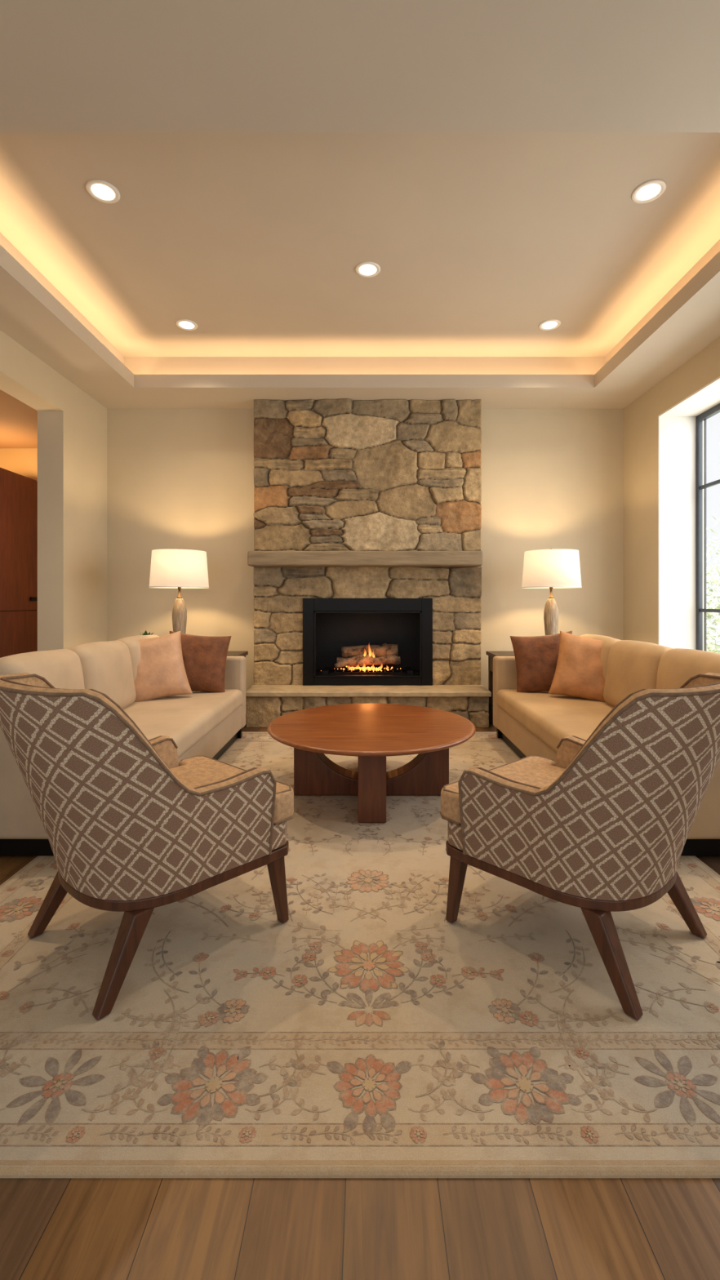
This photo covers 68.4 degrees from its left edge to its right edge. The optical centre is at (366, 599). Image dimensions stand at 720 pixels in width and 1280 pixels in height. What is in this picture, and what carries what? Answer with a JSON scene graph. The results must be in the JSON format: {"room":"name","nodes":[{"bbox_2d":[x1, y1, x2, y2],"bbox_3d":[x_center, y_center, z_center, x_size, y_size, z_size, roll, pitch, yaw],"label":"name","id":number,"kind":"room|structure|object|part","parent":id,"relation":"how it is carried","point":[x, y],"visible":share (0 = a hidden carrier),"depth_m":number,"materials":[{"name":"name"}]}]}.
{"room":"living room","nodes":[
{"label":"living room","id":0,"kind":"room"},
{"bbox_2d":[0,389,37,448],"bbox_3d":[-4.088,-1.910,4.050,2.225,0.100,5.100,0,0,0],"label":"ceiling","id":1,"kind":"structure","parent":0,"point":[18,420],"depth_m":5.60,"materials":[{"name":"paint"}]},
{"bbox_2d":[0,448,37,610],"bbox_3d":[-4.088,-0.400,4.050,2.225,3.200,5.100,0,0,0],"label":"wall","id":2,"kind":"structure","parent":0,"point":[22,461],"depth_m":6.50,"materials":[{"name":"paint"}]},
{"bbox_2d":[0,329,106,651],"bbox_3d":[-2.857,-0.660,2.400,0.235,3.720,6.400,0,0,0],"label":"wall","id":3,"kind":"structure","parent":0,"point":[72,425],"depth_m":4.84,"materials":[{"name":"paint"}]},
{"bbox_2d":[0,0,719,408],"bbox_3d":[-0.013,-2.230,2.400,5.455,0.420,6.400,0,0,0],"label":"ceiling","id":4,"kind":"structure","parent":0,"point":[490,157],"depth_m":3.15,"materials":[{"name":"paint"}]},
{"bbox_2d":[85,178,120,203],"bbox_3d":[-1.540,-2.386,3.100,0.184,0.008,0.184,0,0,0],"label":"recessed light","id":5,"kind":"object","parent":4,"relation":"in","point":[103,191],"visible":1,"depth_m":3.09,"materials":[{"name":"beige plastic"}]},
{"bbox_2d":[175,319,197,330],"bbox_3d":[-1.560,-2.386,4.600,0.184,0.008,0.184,0,0,0],"label":"recessed light","id":6,"kind":"object","parent":4,"relation":"in","point":[184,324],"visible":1,"depth_m":4.59,"materials":[{"name":"beige plastic"}]},
{"bbox_2d":[355,261,380,277],"bbox_3d":[0.010,-2.386,3.830,0.184,0.008,0.184,0,0,0],"label":"recessed light","id":7,"kind":"object","parent":4,"relation":"in","point":[365,268],"visible":1,"depth_m":3.82,"materials":[{"name":"beige plastic"}]},
{"bbox_2d":[538,319,560,330],"bbox_3d":[1.590,-2.386,4.600,0.184,0.008,0.184,0,0,0],"label":"recessed light","id":8,"kind":"object","parent":4,"relation":"in","point":[550,324],"visible":1,"depth_m":4.59,"materials":[{"name":"beige plastic"}]},
{"bbox_2d":[631,178,666,203],"bbox_3d":[1.650,-2.386,3.100,0.184,0.008,0.184,0,0,0],"label":"recessed light","id":9,"kind":"object","parent":4,"relation":"in","point":[648,191],"visible":1,"depth_m":3.09,"materials":[{"name":"beige plastic"}]},
{"bbox_2d":[0,713,719,1279],"bbox_3d":[-1.000,1.250,3.050,8.400,0.100,7.700,0,0,0],"label":"floor","id":10,"kind":"structure","parent":0,"point":[51,1228],"depth_m":1.01,"materials":[{"name":"brown wood"}]},
{"bbox_2d":[0,467,37,657],"bbox_3d":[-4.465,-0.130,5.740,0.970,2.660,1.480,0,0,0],"label":"door","id":11,"kind":"structure","parent":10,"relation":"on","point":[18,492],"depth_m":6.10,"materials":[{"name":"brown wood"}]},
{"bbox_3d":[-4.016,0.615,6.110,0.023,0.970,0.730,0,0,0],"label":"door","id":12,"kind":"part","parent":11,"relation":"part of","materials":[{"name":"brown wood"}]},
{"bbox_3d":[-3.993,-0.013,6.370,0.025,0.045,0.130,0,0,0],"label":"handle","id":13,"kind":"part","parent":11,"relation":"part of","materials":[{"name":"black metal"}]},
{"bbox_2d":[226,651,248,657],"bbox_3d":[-1.650,0.850,4.990,0.980,0.700,0.400,0,0,0],"label":"side table","id":14,"kind":"object","parent":10,"relation":"on","point":[229,653],"visible":0.11,"depth_m":4.96,"materials":[{"name":"brown wood"}]},
{"bbox_2d":[139,630,154,635],"bbox_3d":[-2.073,0.388,4.923,0.176,0.222,0.212,0,0,36],"label":"potted plant","id":15,"kind":"object","parent":14,"relation":"on","point":[145,632],"visible":0.03,"depth_m":4.91,"materials":[{"name":"green plant"}]},
{"bbox_2d":[148,548,208,633],"bbox_3d":[-1.764,0.006,5.000,0.536,0.988,0.536,0,0,0],"label":"table lamp","id":16,"kind":"object","parent":14,"relation":"on","point":[179,569],"visible":0.88,"depth_m":4.80,"materials":[{"name":"fabric"}]},
{"bbox_3d":[-1.764,-0.288,5.000,0.532,0.340,0.532,0,0,0],"label":"lamp shade","id":17,"kind":"part","parent":16,"relation":"part of","materials":[{"name":"white fabric"}]},
{"bbox_2d":[0,731,719,1177],"bbox_3d":[0.000,1.192,2.940,3.060,0.016,3.680,0,0,0],"label":"area rug","id":18,"kind":"object","parent":10,"relation":"on","point":[366,1032],"visible":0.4,"depth_m":1.48,"materials":[{"name":"fabric"}]},
{"bbox_2d":[0,634,245,855],"bbox_3d":[-1.517,0.730,3.500,0.967,0.907,2.208,0,0,0],"label":"sofa","id":19,"kind":"object","parent":18,"relation":"on","point":[200,723],"visible":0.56,"depth_m":3.25,"materials":[{"name":"fabric"}]},
{"bbox_3d":[-1.520,0.788,2.465,0.960,0.610,0.138,0,0,0],"label":"arm","id":20,"kind":"part","parent":19,"relation":"part of","materials":[{"name":"fabric"}]},
{"bbox_2d":[0,648,84,688],"bbox_3d":[-1.765,0.527,2.857,0.270,0.505,0.638,-10,0,0],"label":"cushion","id":21,"kind":"object","parent":19,"relation":"on","point":[64,668],"depth_m":2.83,"materials":[{"name":"fabric"}]},
{"bbox_2d":[66,640,136,708],"bbox_3d":[-1.765,0.527,3.500,0.270,0.505,0.638,-10,0,0],"label":"cushion","id":22,"kind":"object","parent":19,"relation":"on","point":[107,667],"depth_m":3.42,"materials":[{"name":"fabric"}]},
{"bbox_2d":[115,634,158,681],"bbox_3d":[-1.765,0.527,4.143,0.270,0.505,0.638,-10,0,0],"label":"cushion","id":23,"kind":"object","parent":19,"relation":"on","point":[132,642],"depth_m":3.87,"materials":[{"name":"fabric"}]},
{"bbox_2d":[133,631,192,702],"bbox_3d":[-1.610,0.515,3.980,0.571,0.553,0.242,0,0,-23],"label":"throw pillow","id":24,"kind":"object","parent":19,"relation":"on","point":[161,670],"visible":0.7,"depth_m":3.93,"materials":[{"name":"beige fabric"}]},
{"bbox_2d":[122,688,242,758],"bbox_3d":[-1.435,0.821,3.500,0.804,0.170,1.935,0,0,0],"label":"seat cushion","id":25,"kind":"object","parent":19,"relation":"on","point":[190,720],"depth_m":3.51,"materials":[{"name":"fabric"}]},
{"bbox_2d":[169,631,231,692],"bbox_3d":[-1.370,0.510,4.289,0.538,0.524,0.223,0,0,-14],"label":"throw pillow","id":26,"kind":"object","parent":19,"relation":"on","point":[204,657],"visible":0.58,"depth_m":4.24,"materials":[{"name":"orange fabric"}]},
{"bbox_3d":[-1.520,0.788,4.535,0.960,0.610,0.138,0,0,0],"label":"arm","id":27,"kind":"part","parent":19,"relation":"part of","materials":[{"name":"fabric"}]},
{"bbox_3d":[-1.100,1.135,4.560,0.050,0.095,0.050,0,0,0],"label":"leg","id":28,"kind":"part","parent":19,"relation":"part of","materials":[{"name":"brown wood"}]},
{"bbox_2d":[0,672,294,1020],"bbox_3d":[-0.807,0.707,1.875,0.738,0.952,0.920,0,0,41],"label":"armchair","id":29,"kind":"object","parent":18,"relation":"on","point":[134,829],"visible":1,"depth_m":1.59,"materials":[{"name":"fabric"}]},
{"bbox_3d":[-1.109,1.063,1.912,0.186,0.240,0.071,0,0,-42],"label":"leg","id":30,"kind":"part","parent":29,"relation":"part of","materials":[{"name":"brown wood"}]},
{"bbox_3d":[-0.728,1.063,1.581,0.071,0.240,0.186,0,0,34],"label":"leg","id":31,"kind":"part","parent":29,"relation":"part of","materials":[{"name":"brown wood"}]},
{"bbox_2d":[169,755,293,824],"bbox_3d":[-0.718,0.762,1.978,0.670,0.109,0.645,0,0,41],"label":"seat cushion","id":32,"kind":"object","parent":29,"relation":"on","point":[193,771],"depth_m":1.97,"materials":[{"name":"fabric"}]},
{"bbox_3d":[-0.329,1.063,1.955,0.066,0.240,0.061,0,0,41],"label":"leg","id":33,"kind":"part","parent":29,"relation":"part of","materials":[{"name":"brown wood"}]},
{"bbox_3d":[-0.740,0.864,1.952,0.658,0.091,0.654,0,0,41],"label":"seat","id":34,"kind":"part","parent":29,"relation":"part of","materials":[{"name":"brown fabric"}]},
{"bbox_2d":[266,703,475,822],"bbox_3d":[0.030,0.971,3.280,1.266,0.424,1.266,0,0,0],"label":"coffee table","id":35,"kind":"object","parent":18,"relation":"on","point":[371,733],"visible":0.99,"depth_m":3.21,"materials":[{"name":"brown wood"}]},
{"bbox_3d":[0.030,0.990,3.280,0.940,0.387,0.150,0,0,0],"label":"leg panel","id":36,"kind":"part","parent":35,"relation":"part of","materials":[{"name":"brown wood"}]},
{"bbox_3d":[0.030,0.990,3.280,0.150,0.387,0.940,0,0,0],"label":"leg panel","id":37,"kind":"part","parent":35,"relation":"part of","materials":[{"name":"brown wood"}]},
{"bbox_2d":[440,672,719,1020],"bbox_3d":[0.813,0.707,1.875,0.738,0.952,0.920,0,0,-41],"label":"armchair","id":38,"kind":"object","parent":18,"relation":"on","point":[602,828],"visible":1,"depth_m":1.59,"materials":[{"name":"fabric"}]},
{"bbox_3d":[0.746,0.864,1.952,0.658,0.091,0.654,0,0,-41],"label":"seat","id":39,"kind":"part","parent":38,"relation":"part of","materials":[{"name":"brown fabric"}]},
{"bbox_3d":[0.335,1.063,1.955,0.066,0.240,0.061,0,0,-41],"label":"leg","id":40,"kind":"part","parent":38,"relation":"part of","materials":[{"name":"brown wood"}]},
{"bbox_2d":[440,755,564,824],"bbox_3d":[0.724,0.762,1.978,0.670,0.109,0.645,0,0,-41],"label":"seat cushion","id":41,"kind":"object","parent":38,"relation":"on","point":[540,771],"depth_m":1.97,"materials":[{"name":"fabric"}]},
{"bbox_3d":[0.734,1.063,1.581,0.071,0.240,0.186,0,0,-34],"label":"leg","id":42,"kind":"part","parent":38,"relation":"part of","materials":[{"name":"brown wood"}]},
{"bbox_3d":[1.115,1.063,1.912,0.186,0.240,0.071,0,0,42],"label":"leg","id":43,"kind":"part","parent":38,"relation":"part of","materials":[{"name":"brown wood"}]},
{"bbox_2d":[493,634,719,855],"bbox_3d":[1.567,0.730,3.500,0.967,0.907,2.208,0,0,0],"label":"sofa","id":44,"kind":"object","parent":18,"relation":"on","point":[530,723],"visible":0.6,"depth_m":3.39,"materials":[{"name":"fabric"}]},
{"bbox_3d":[1.150,1.135,4.560,0.050,0.095,0.050,0,0,0],"label":"leg","id":45,"kind":"part","parent":44,"relation":"part of","materials":[{"name":"brown wood"}]},
{"bbox_3d":[1.570,0.788,4.535,0.960,0.610,0.138,0,0,0],"label":"arm","id":46,"kind":"part","parent":44,"relation":"part of","materials":[{"name":"fabric"}]},
{"bbox_2d":[510,631,572,692],"bbox_3d":[1.440,0.510,4.289,0.541,0.524,0.226,0,0,16],"label":"throw pillow","id":47,"kind":"object","parent":44,"relation":"on","point":[536,657],"visible":0.65,"depth_m":4.24,"materials":[{"name":"orange fabric"}]},
{"bbox_2d":[496,689,613,752],"bbox_3d":[1.485,0.821,3.500,0.804,0.170,1.935,0,0,0],"label":"seat cushion","id":48,"kind":"object","parent":44,"relation":"on","point":[545,717],"depth_m":3.56,"materials":[{"name":"beige fabric"}]},
{"bbox_2d":[548,631,605,702],"bbox_3d":[1.670,0.515,3.980,0.568,0.553,0.242,0,0,24],"label":"throw pillow","id":49,"kind":"object","parent":44,"relation":"on","point":[579,672],"visible":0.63,"depth_m":3.93,"materials":[{"name":"orange fabric"}]},
{"bbox_2d":[580,634,620,679],"bbox_3d":[1.815,0.527,4.143,0.270,0.505,0.638,10,0,0],"label":"cushion","id":50,"kind":"object","parent":44,"relation":"on","point":[607,642],"depth_m":3.88,"materials":[{"name":"beige fabric"}]},
{"bbox_2d":[603,640,673,706],"bbox_3d":[1.815,0.527,3.500,0.270,0.505,0.638,10,0,0],"label":"cushion","id":51,"kind":"object","parent":44,"relation":"on","point":[633,665],"depth_m":3.44,"materials":[{"name":"beige fabric"}]},
{"bbox_2d":[655,648,719,688],"bbox_3d":[1.815,0.527,2.857,0.270,0.505,0.638,10,0,0],"label":"cushion","id":52,"kind":"object","parent":44,"relation":"on","point":[676,666],"depth_m":2.89,"materials":[{"name":"beige fabric"}]},
{"bbox_3d":[1.570,0.788,2.465,0.960,0.610,0.138,0,0,0],"label":"arm","id":53,"kind":"part","parent":44,"relation":"part of","materials":[{"name":"fabric"}]},
{"bbox_2d":[245,398,491,728],"bbox_3d":[0.010,-0.409,5.274,2.325,3.218,0.651,0,0,0],"label":"fireplace","id":54,"kind":"object","parent":10,"relation":"on","point":[358,499],"visible":0.92,"depth_m":5.33,"materials":[{"name":"brown stone"}]},
{"bbox_2d":[302,598,432,685],"bbox_3d":[0.013,0.420,5.558,1.300,0.876,0.525,0,0,0],"label":"fireplace insert","id":55,"kind":"object","parent":54,"relation":"on","point":[347,642],"visible":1,"depth_m":5.50,"materials":[{"name":"black metal"}]},
{"bbox_2d":[485,651,514,724],"bbox_3d":[1.660,0.850,4.990,0.980,0.700,0.400,0,0,0],"label":"side table","id":56,"kind":"object","parent":10,"relation":"on","point":[491,655],"visible":0.2,"depth_m":5.14,"materials":[{"name":"brown wood"}]},
{"bbox_3d":[1.210,0.868,5.155,0.040,0.665,0.040,0,0,0],"label":"leg","id":57,"kind":"part","parent":56,"relation":"part of","materials":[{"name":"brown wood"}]},
{"bbox_2d":[521,548,582,635],"bbox_3d":[1.742,0.006,5.000,0.536,0.988,0.536,0,0,0],"label":"table lamp","id":58,"kind":"object","parent":56,"relation":"on","point":[550,569],"visible":0.8,"depth_m":4.80,"materials":[{"name":"fabric"}]},
{"bbox_3d":[1.742,-0.288,5.000,0.532,0.340,0.532,0,0,0],"label":"lamp shade","id":59,"kind":"part","parent":58,"relation":"part of","materials":[{"name":"white fabric"}]},
{"bbox_2d":[106,408,623,702],"bbox_3d":[0.120,-0.660,5.850,6.190,3.720,0.500,0,0,0],"label":"wall","id":60,"kind":"structure","parent":0,"point":[177,478],"depth_m":5.60,"materials":[{"name":"paint"}]},
{"bbox_2d":[623,337,719,650],"bbox_3d":[2.940,-0.660,2.400,0.450,3.720,6.400,0,0,0],"label":"wall","id":61,"kind":"structure","parent":0,"point":[641,415],"depth_m":5.15,"materials":[{"name":"paint"}]},
{"bbox_2d":[657,376,719,651],"bbox_3d":[2.905,-0.535,3.270,0.420,2.370,3.340,0,0,0],"label":"window","id":62,"kind":"structure","parent":61,"relation":"in","point":[715,410],"depth_m":4.93,"materials":[{"name":"paint"}]},
{"label":"outside","id":63,"kind":"structure","parent":0,"visible":0},
{"bbox_3d":[8.650,1.410,5.000,10.700,0.180,18.000,0,0,0],"label":"lawn","id":64,"kind":"structure","parent":63,"visible":0},
{"bbox_2d":[706,515,719,653],"bbox_3d":[7.503,-0.241,7.998,1.633,3.021,12.199,0,0,0],"label":"hedge","id":65,"kind":"object","parent":64,"relation":"on","point":[709,575],"visible":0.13,"depth_m":11.07,"materials":[{"name":"green plant"}]}
]}

